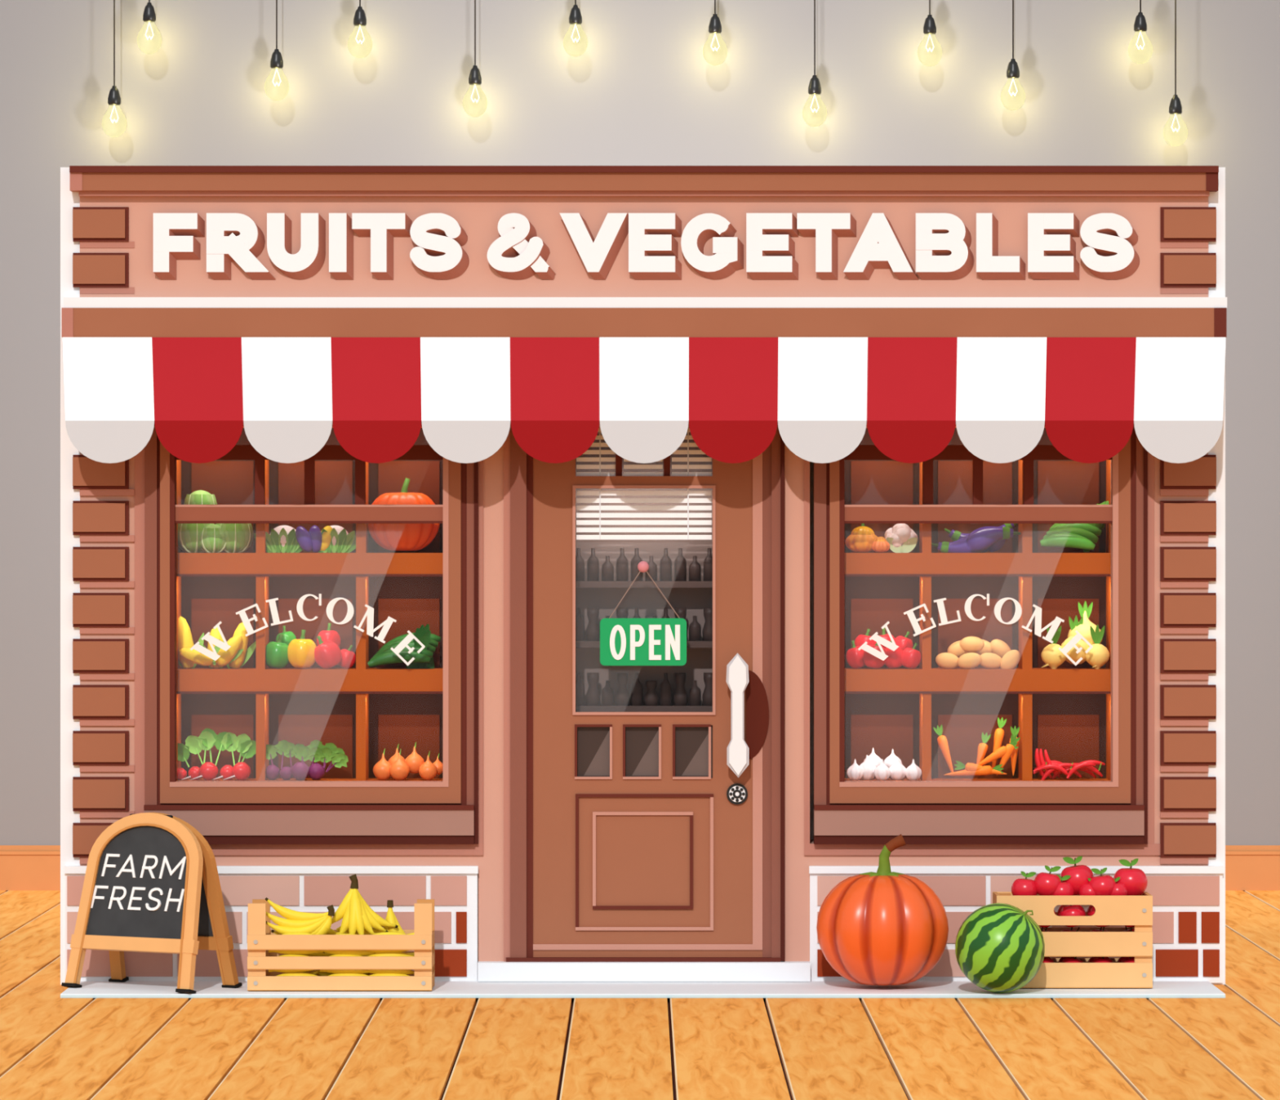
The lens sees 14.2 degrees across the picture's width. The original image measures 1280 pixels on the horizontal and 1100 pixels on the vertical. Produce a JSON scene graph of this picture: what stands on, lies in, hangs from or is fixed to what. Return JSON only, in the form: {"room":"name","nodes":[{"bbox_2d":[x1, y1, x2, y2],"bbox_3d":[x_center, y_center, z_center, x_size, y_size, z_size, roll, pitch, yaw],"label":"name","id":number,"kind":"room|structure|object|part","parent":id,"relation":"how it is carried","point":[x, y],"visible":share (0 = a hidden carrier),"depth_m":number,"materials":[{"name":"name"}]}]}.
{"room":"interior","nodes":[
{"label":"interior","id":0,"kind":"room"},
{"bbox_2d":[0,0,1279,890],"bbox_3d":[0.000,-1.313,28.178,24.000,6.450,0.150,0,0,0],"label":"wall","id":1,"kind":"structure","parent":0,"point":[643,91],"depth_m":28.10,"materials":[{"name":"grey paint"}]},
{"bbox_2d":[0,844,1279,889],"bbox_3d":[0.000,1.739,28.087,24.000,0.246,0.032,0,0,0],"label":"baseboard","id":2,"kind":"structure","parent":1,"relation":"attached to","point":[22,867],"depth_m":28.08,"materials":[{"name":"brown wood"}]},
{"bbox_3d":[0.000,-3.798,27.973,12.000,0.120,0.260,0,0,0],"label":"ceiling beam","id":3,"kind":"structure","parent":1,"relation":"attached to","visible":0},
{"bbox_2d":[102,0,126,137],"bbox_3d":[-2.861,-2.991,27.923,0.135,1.494,0.135,0,0,0],"label":"pendant bulb","id":4,"kind":"object","parent":3,"relation":"hanging from","point":[113,99],"visible":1,"depth_m":27.91,"materials":[{"name":"clear glass"}]},
{"bbox_2d":[137,0,161,53],"bbox_3d":[-2.670,-3.217,27.923,0.135,1.041,0.135,0,0,0],"label":"pendant bulb","id":5,"kind":"object","parent":3,"relation":"hanging from","point":[148,15],"visible":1,"depth_m":27.91,"materials":[{"name":"clear glass"}]},
{"bbox_2d":[264,0,288,100],"bbox_3d":[-1.977,-3.091,27.923,0.135,1.295,0.135,0,0,0],"label":"pendant bulb","id":6,"kind":"object","parent":3,"relation":"hanging from","point":[276,62],"visible":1,"depth_m":27.91,"materials":[{"name":"clear glass"}]},
{"bbox_2d":[347,0,372,57],"bbox_3d":[-1.524,-3.206,27.923,0.135,1.064,0.135,0,0,0],"label":"pendant bulb","id":7,"kind":"object","parent":3,"relation":"hanging from","point":[359,20],"visible":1,"depth_m":27.91,"materials":[{"name":"clear glass"}]},
{"bbox_2d":[462,0,487,116],"bbox_3d":[-0.897,-3.046,27.923,0.135,1.383,0.135,0,0,0],"label":"pendant bulb","id":8,"kind":"object","parent":3,"relation":"hanging from","point":[474,78],"visible":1,"depth_m":27.91,"materials":[{"name":"clear glass"}]},
{"bbox_2d":[563,0,587,56],"bbox_3d":[-0.351,-3.211,27.923,0.135,1.055,0.135,0,0,0],"label":"pendant bulb","id":9,"kind":"object","parent":3,"relation":"hanging from","point":[575,18],"visible":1,"depth_m":27.91,"materials":[{"name":"clear glass"}]},
{"bbox_2d":[702,0,727,65],"bbox_3d":[0.409,-3.186,27.923,0.135,1.104,0.135,0,0,0],"label":"pendant bulb","id":10,"kind":"object","parent":3,"relation":"hanging from","point":[714,27],"visible":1,"depth_m":27.91,"materials":[{"name":"clear glass"}]},
{"bbox_2d":[802,0,826,126],"bbox_3d":[0.951,-3.019,27.923,0.135,1.437,0.135,0,0,0],"label":"pendant bulb","id":11,"kind":"object","parent":3,"relation":"hanging from","point":[814,88],"visible":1,"depth_m":27.91,"materials":[{"name":"clear glass"}]},
{"bbox_2d":[917,0,942,66],"bbox_3d":[1.577,-3.184,27.923,0.135,1.108,0.135,0,0,0],"label":"pendant bulb","id":12,"kind":"object","parent":3,"relation":"hanging from","point":[929,28],"visible":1,"depth_m":27.91,"materials":[{"name":"clear glass"}]},
{"bbox_2d":[1000,0,1025,110],"bbox_3d":[2.030,-3.064,27.923,0.135,1.348,0.135,0,0,0],"label":"pendant bulb","id":13,"kind":"object","parent":3,"relation":"hanging from","point":[1012,72],"visible":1,"depth_m":27.91,"materials":[{"name":"clear glass"}]},
{"bbox_2d":[1128,0,1152,63],"bbox_3d":[2.723,-3.191,27.923,0.135,1.095,0.135,0,0,0],"label":"pendant bulb","id":14,"kind":"object","parent":3,"relation":"hanging from","point":[1140,25],"visible":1,"depth_m":27.91,"materials":[{"name":"clear glass"}]},
{"bbox_2d":[1163,0,1187,146],"bbox_3d":[2.914,-2.966,27.923,0.135,1.543,0.135,0,0,0],"label":"pendant bulb","id":15,"kind":"object","parent":3,"relation":"hanging from","point":[1175,108],"visible":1,"depth_m":27.91,"materials":[{"name":"clear glass"}]},
{"bbox_2d":[0,889,1279,1099],"bbox_3d":[0.050,1.892,13.052,24.100,0.060,30.103,0,0,0],"label":"floor","id":16,"kind":"structure","parent":0,"point":[52,1046],"depth_m":19.22,"materials":[{"name":"brown wood"}]},
{"bbox_2d":[60,165,1226,997],"bbox_3d":[0.012,0.111,21.853,4.994,3.502,1.034,0,0,0],"label":"storefront","id":17,"kind":"object","parent":16,"relation":"on","point":[110,287],"visible":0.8,"depth_m":21.97,"materials":[{"name":"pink paint"}]},
{"bbox_2d":[61,812,242,993],"bbox_3d":[-2.060,1.478,21.652,0.657,0.742,0.387,0,0,30],"label":"chalkboard sign","id":18,"kind":"object","parent":17,"relation":"on","point":[152,883],"visible":1,"depth_m":21.59,"materials":[{"name":"brown wood"}]},
{"bbox_2d":[176,424,443,780],"bbox_3d":[-1.417,0.250,22.198,1.253,1.610,0.273,0,0,0],"label":"display shelf","id":19,"kind":"object","parent":17,"relation":"attached to","point":[364,710],"visible":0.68,"depth_m":22.30,"materials":[{"name":"brown wood"}]},
{"bbox_2d":[177,489,253,552],"bbox_3d":[-1.841,-0.121,22.173,0.343,0.276,0.205,0,0,0],"label":"cabbages","id":20,"kind":"object","parent":19,"relation":"in","point":[192,537],"visible":0.88,"depth_m":22.11,"materials":[{"name":"green plant"}]},
{"bbox_2d":[177,728,255,780],"bbox_3d":[-1.840,0.880,22.120,0.386,0.225,0.102,0,0,0],"label":"radishes","id":21,"kind":"object","parent":19,"relation":"on","point":[242,743],"visible":1,"depth_m":22.14,"materials":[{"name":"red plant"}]},
{"bbox_2d":[177,615,255,668],"bbox_3d":[-1.854,0.400,22.163,0.401,0.231,0.148,0,0,0],"label":"pile","id":22,"kind":"object","parent":19,"relation":"in","point":[238,653],"visible":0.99,"depth_m":22.15,"materials":[{"name":"yellow plant"}]},
{"bbox_2d":[253,524,355,552],"bbox_3d":[-1.429,-0.045,22.156,0.471,0.123,0.174,0,0,0],"label":"vegetables","id":23,"kind":"object","parent":19,"relation":"in","point":[284,538],"visible":1,"depth_m":22.12,"materials":[{"name":"multicoloured plant"}]},
{"bbox_2d":[265,739,348,780],"bbox_3d":[-1.450,0.905,22.122,0.384,0.174,0.106,0,0,0],"label":"beets","id":24,"kind":"object","parent":19,"relation":"on","point":[316,751],"visible":1,"depth_m":22.14,"materials":[{"name":"green plant"}]},
{"bbox_2d":[265,622,355,668],"bbox_3d":[-1.426,0.415,22.158,0.398,0.198,0.195,0,0,0],"label":"bell peppers","id":25,"kind":"object","parent":19,"relation":"in","point":[302,652],"visible":1,"depth_m":22.10,"materials":[{"name":"food"}]},
{"bbox_2d":[367,477,439,550],"bbox_3d":[-1.023,-0.154,22.190,0.315,0.315,0.212,0,0,0],"label":"pumpkin","id":26,"kind":"object","parent":19,"relation":"on","point":[390,536],"visible":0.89,"depth_m":22.12,"materials":[{"name":"orange food"}]},
{"bbox_2d":[367,623,440,668],"bbox_3d":[-1.019,0.417,22.170,0.311,0.199,0.196,0,0,0],"label":"pile","id":27,"kind":"object","parent":19,"relation":"in","point":[384,655],"visible":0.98,"depth_m":22.12,"materials":[{"name":"green food"}]},
{"bbox_2d":[373,741,443,780],"bbox_3d":[-0.998,0.910,22.153,0.308,0.165,0.175,0,0,0],"label":"pile","id":28,"kind":"object","parent":19,"relation":"on","point":[397,766],"visible":1,"depth_m":22.10,"materials":[{"name":"orange plant"}]},
{"bbox_2d":[143,424,478,844],"bbox_3d":[-1.407,0.360,21.995,1.428,1.796,0.120,0,0,0],"label":"frame","id":29,"kind":"object","parent":17,"relation":"attached to","point":[445,811],"visible":0.77,"depth_m":21.96,"materials":[{"name":"paint"}]},
{"bbox_3d":[-1.418,0.228,22.034,1.148,1.530,0.004,0,0,0],"label":"pane","id":30,"kind":"object","parent":29,"relation":"attached to","visible":0},
{"bbox_2d":[190,593,425,665],"bbox_3d":[-1.427,0.342,22.022,1.009,0.309,0.005,0,0,0],"label":"welcome lettering","id":31,"kind":"object","parent":30,"relation":"attached to","point":[387,624],"visible":1,"depth_m":22.02,"materials":[{"name":"paint"}]},
{"bbox_2d":[247,898,435,990],"bbox_3d":[-1.256,1.661,21.598,0.771,0.365,0.304,0,0,0],"label":"crate","id":32,"kind":"object","parent":17,"relation":"on","point":[260,939],"visible":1,"depth_m":21.45,"materials":[{"name":"brown wood"}]},
{"bbox_2d":[265,873,414,975],"bbox_3d":[-1.243,1.597,21.598,0.699,0.467,0.255,0,0,0],"label":"bunch","id":33,"kind":"object","parent":32,"relation":"in","point":[358,917],"visible":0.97,"depth_m":21.54,"materials":[{"name":"yellow food"}]},
{"bbox_2d":[62,337,1226,462],"bbox_3d":[0.018,-0.637,21.811,4.970,0.542,0.222,0,0,0],"label":"awning","id":34,"kind":"object","parent":17,"relation":"attached to","point":[1089,394],"visible":1,"depth_m":21.77,"materials":[{"name":"fabric"}]},
{"bbox_3d":[0.018,-1.577,22.125,4.907,0.126,0.430,0,0,0],"label":"cornice","id":35,"kind":"part","parent":17,"relation":"part of","materials":[{"name":"brown wood"}]},
{"bbox_2d":[506,424,784,961],"bbox_3d":[0.023,0.613,22.155,1.194,2.300,0.370,0,0,0],"label":"door frame","id":36,"kind":"structure","parent":17,"relation":"on","point":[521,463],"depth_m":21.98,"materials":[{"name":"brown wood"}]},
{"bbox_2d":[575,431,712,711],"bbox_3d":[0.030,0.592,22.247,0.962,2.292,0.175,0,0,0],"label":"window","id":37,"kind":"structure","parent":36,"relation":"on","point":[682,570],"depth_m":22.31,"materials":[{"name":"clear glass"}]},
{"bbox_2d":[533,442,771,956],"bbox_3d":[0.052,0.604,22.020,1.022,2.282,0.060,0,0,0],"label":"door","id":38,"kind":"structure","parent":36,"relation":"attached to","point":[665,864],"depth_m":22.00,"materials":[{"name":"brown wood"}]},
{"bbox_2d":[576,424,711,539],"bbox_3d":[0.018,-0.291,22.030,0.581,0.493,0.020,0,0,0],"label":"blind","id":39,"kind":"object","parent":38,"relation":"hanging from","point":[618,466],"visible":0.66,"depth_m":22.03,"materials":[{"name":"white plastic"}]},
{"bbox_2d":[577,724,712,777],"bbox_3d":[0.018,0.865,22.025,0.588,0.228,0.010,0,0,0],"label":"pane","id":40,"kind":"object","parent":38,"relation":"attached to","point":[642,743],"visible":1,"depth_m":22.02,"materials":[{"name":"clear glass"}]},
{"bbox_2d":[726,782,747,804],"bbox_3d":[0.416,1.045,21.989,0.091,0.091,0.022,0,0,0],"label":"lock","id":41,"kind":"object","parent":38,"relation":"attached to","point":[736,793],"visible":1,"depth_m":21.98,"materials":[{"name":"black metal"}]},
{"bbox_2d":[725,653,768,777],"bbox_3d":[0.460,0.705,21.948,0.185,0.532,0.105,0,0,0],"label":"door handle","id":42,"kind":"object","parent":38,"relation":"attached to","point":[739,677],"depth_m":21.90,"materials":[{"name":"metal"}]},
{"bbox_3d":[0.017,0.079,22.024,0.588,1.232,0.004,0,0,0],"label":"glass pane","id":43,"kind":"object","parent":38,"relation":"attached to","visible":0},
{"bbox_2d":[600,560,686,665],"bbox_3d":[0.014,0.271,21.990,0.371,0.448,0.042,0,0,0],"label":"sign","id":44,"kind":"object","parent":43,"relation":"hanging from","point":[623,641],"visible":1,"depth_m":21.99,"materials":[{"name":"plastic"}]},
{"bbox_2d":[153,213,1139,279],"bbox_3d":[0.030,-1.298,21.965,4.224,0.284,0.046,0,0,0],"label":"shop sign lettering","id":45,"kind":"object","parent":17,"relation":"attached to","point":[943,241],"visible":1,"depth_m":21.95},
{"bbox_2d":[816,833,948,985],"bbox_3d":[1.022,1.511,21.630,0.552,0.632,0.531,0,0,0],"label":"pumpkin","id":46,"kind":"object","parent":17,"relation":"on","point":[883,926],"visible":1,"depth_m":21.45,"materials":[{"name":"orange food"}]},
{"bbox_2d":[844,424,1111,780],"bbox_3d":[1.449,0.250,22.198,1.253,1.610,0.273,0,0,0],"label":"display shelf","id":47,"kind":"object","parent":17,"relation":"attached to","point":[1064,711],"visible":0.69,"depth_m":22.30,"materials":[{"name":"brown wood"}]},
{"bbox_2d":[844,523,918,552],"bbox_3d":[1.044,-0.053,22.161,0.316,0.142,0.185,0,0,0],"label":"squash","id":48,"kind":"object","parent":47,"relation":"in","point":[900,538],"visible":1,"depth_m":22.12,"materials":[{"name":"orange plant"}]},
{"bbox_2d":[845,627,921,668],"bbox_3d":[1.048,0.424,22.159,0.320,0.177,0.195,0,0,-6],"label":"pile","id":49,"kind":"object","parent":47,"relation":"in","point":[907,655],"visible":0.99,"depth_m":22.11,"materials":[{"name":"red food"}]},
{"bbox_2d":[846,746,921,780],"bbox_3d":[1.053,0.924,22.158,0.323,0.140,0.169,0,0,0],"label":"garlic","id":50,"kind":"object","parent":47,"relation":"on","point":[873,766],"visible":1,"depth_m":22.11,"materials":[{"name":"white food"}]},
{"bbox_2d":[931,523,1020,552],"bbox_3d":[1.447,-0.048,22.158,0.386,0.152,0.174,0,0,0],"label":"eggplants","id":51,"kind":"object","parent":47,"relation":"in","point":[984,539],"visible":1,"depth_m":22.11,"materials":[{"name":"purple plant"}]},
{"bbox_2d":[933,716,1020,775],"bbox_3d":[1.455,0.849,22.135,0.368,0.252,0.131,0,0,-12],"label":"pile","id":52,"kind":"object","parent":47,"relation":"in","point":[1011,749],"visible":1,"depth_m":22.13,"materials":[{"name":"orange plant"}]},
{"bbox_2d":[935,635,1020,668],"bbox_3d":[1.457,0.448,22.155,0.364,0.151,0.158,0,0,0],"label":"pile","id":53,"kind":"object","parent":47,"relation":"in","point":[972,651],"visible":1,"depth_m":22.12,"materials":[{"name":"beige food"}]},
{"bbox_2d":[1032,747,1105,779],"bbox_3d":[1.854,0.932,22.172,0.311,0.149,0.166,0,0,0],"label":"chili peppers","id":54,"kind":"object","parent":47,"relation":"on","point":[1057,767],"visible":1,"depth_m":22.14,"materials":[{"name":"red plant"}]},
{"bbox_2d":[1040,500,1108,551],"bbox_3d":[1.891,-0.105,22.160,0.337,0.228,0.183,0,0,0],"label":"pile","id":55,"kind":"object","parent":47,"relation":"in","point":[1078,535],"visible":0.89,"depth_m":22.11,"materials":[{"name":"green plant"}]},
{"bbox_2d":[1040,600,1110,668],"bbox_3d":[1.877,0.381,22.175,0.298,0.322,0.199,0,0,0],"label":"onions","id":56,"kind":"object","parent":47,"relation":"on","point":[1099,655],"visible":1,"depth_m":22.12,"materials":[{"name":"yellow plant"}]},
{"bbox_2d":[813,425,1147,844],"bbox_3d":[1.460,0.360,21.995,1.428,1.796,0.120,0,0,0],"label":"frame","id":57,"kind":"object","parent":17,"relation":"attached to","point":[1114,811],"visible":0.8,"depth_m":21.96,"materials":[{"name":"paint"}]},
{"bbox_3d":[1.449,0.228,22.034,1.148,1.530,0.004,0,0,0],"label":"pane","id":58,"kind":"object","parent":57,"relation":"attached to","visible":0},
{"bbox_2d":[857,593,1093,665],"bbox_3d":[1.440,0.342,22.022,1.009,0.309,0.005,0,0,0],"label":"welcome lettering","id":59,"kind":"object","parent":58,"relation":"attached to","point":[1055,623],"visible":1,"depth_m":22.02,"materials":[{"name":"paint"}]},
{"bbox_2d":[955,902,1044,992],"bbox_3d":[1.500,1.657,21.380,0.373,0.373,0.373,0,0,31],"label":"watermelon","id":60,"kind":"object","parent":17,"relation":"on","point":[1000,947],"visible":1,"depth_m":21.25,"materials":[{"name":"green food"}]},
{"bbox_2d":[992,891,1152,987],"bbox_3d":[1.828,1.648,21.708,0.656,0.390,0.264,0,0,0],"label":"crate","id":61,"kind":"object","parent":17,"relation":"on","point":[1136,910],"visible":0.77,"depth_m":21.58,"materials":[{"name":"brown wood"}]},
{"bbox_2d":[1011,855,1147,962],"bbox_3d":[1.836,1.556,21.712,0.630,0.521,0.226,0,0,0],"label":"apples","id":62,"kind":"object","parent":61,"relation":"in","point":[1078,879],"visible":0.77,"depth_m":21.66,"materials":[{"name":"red plant"}]}
]}

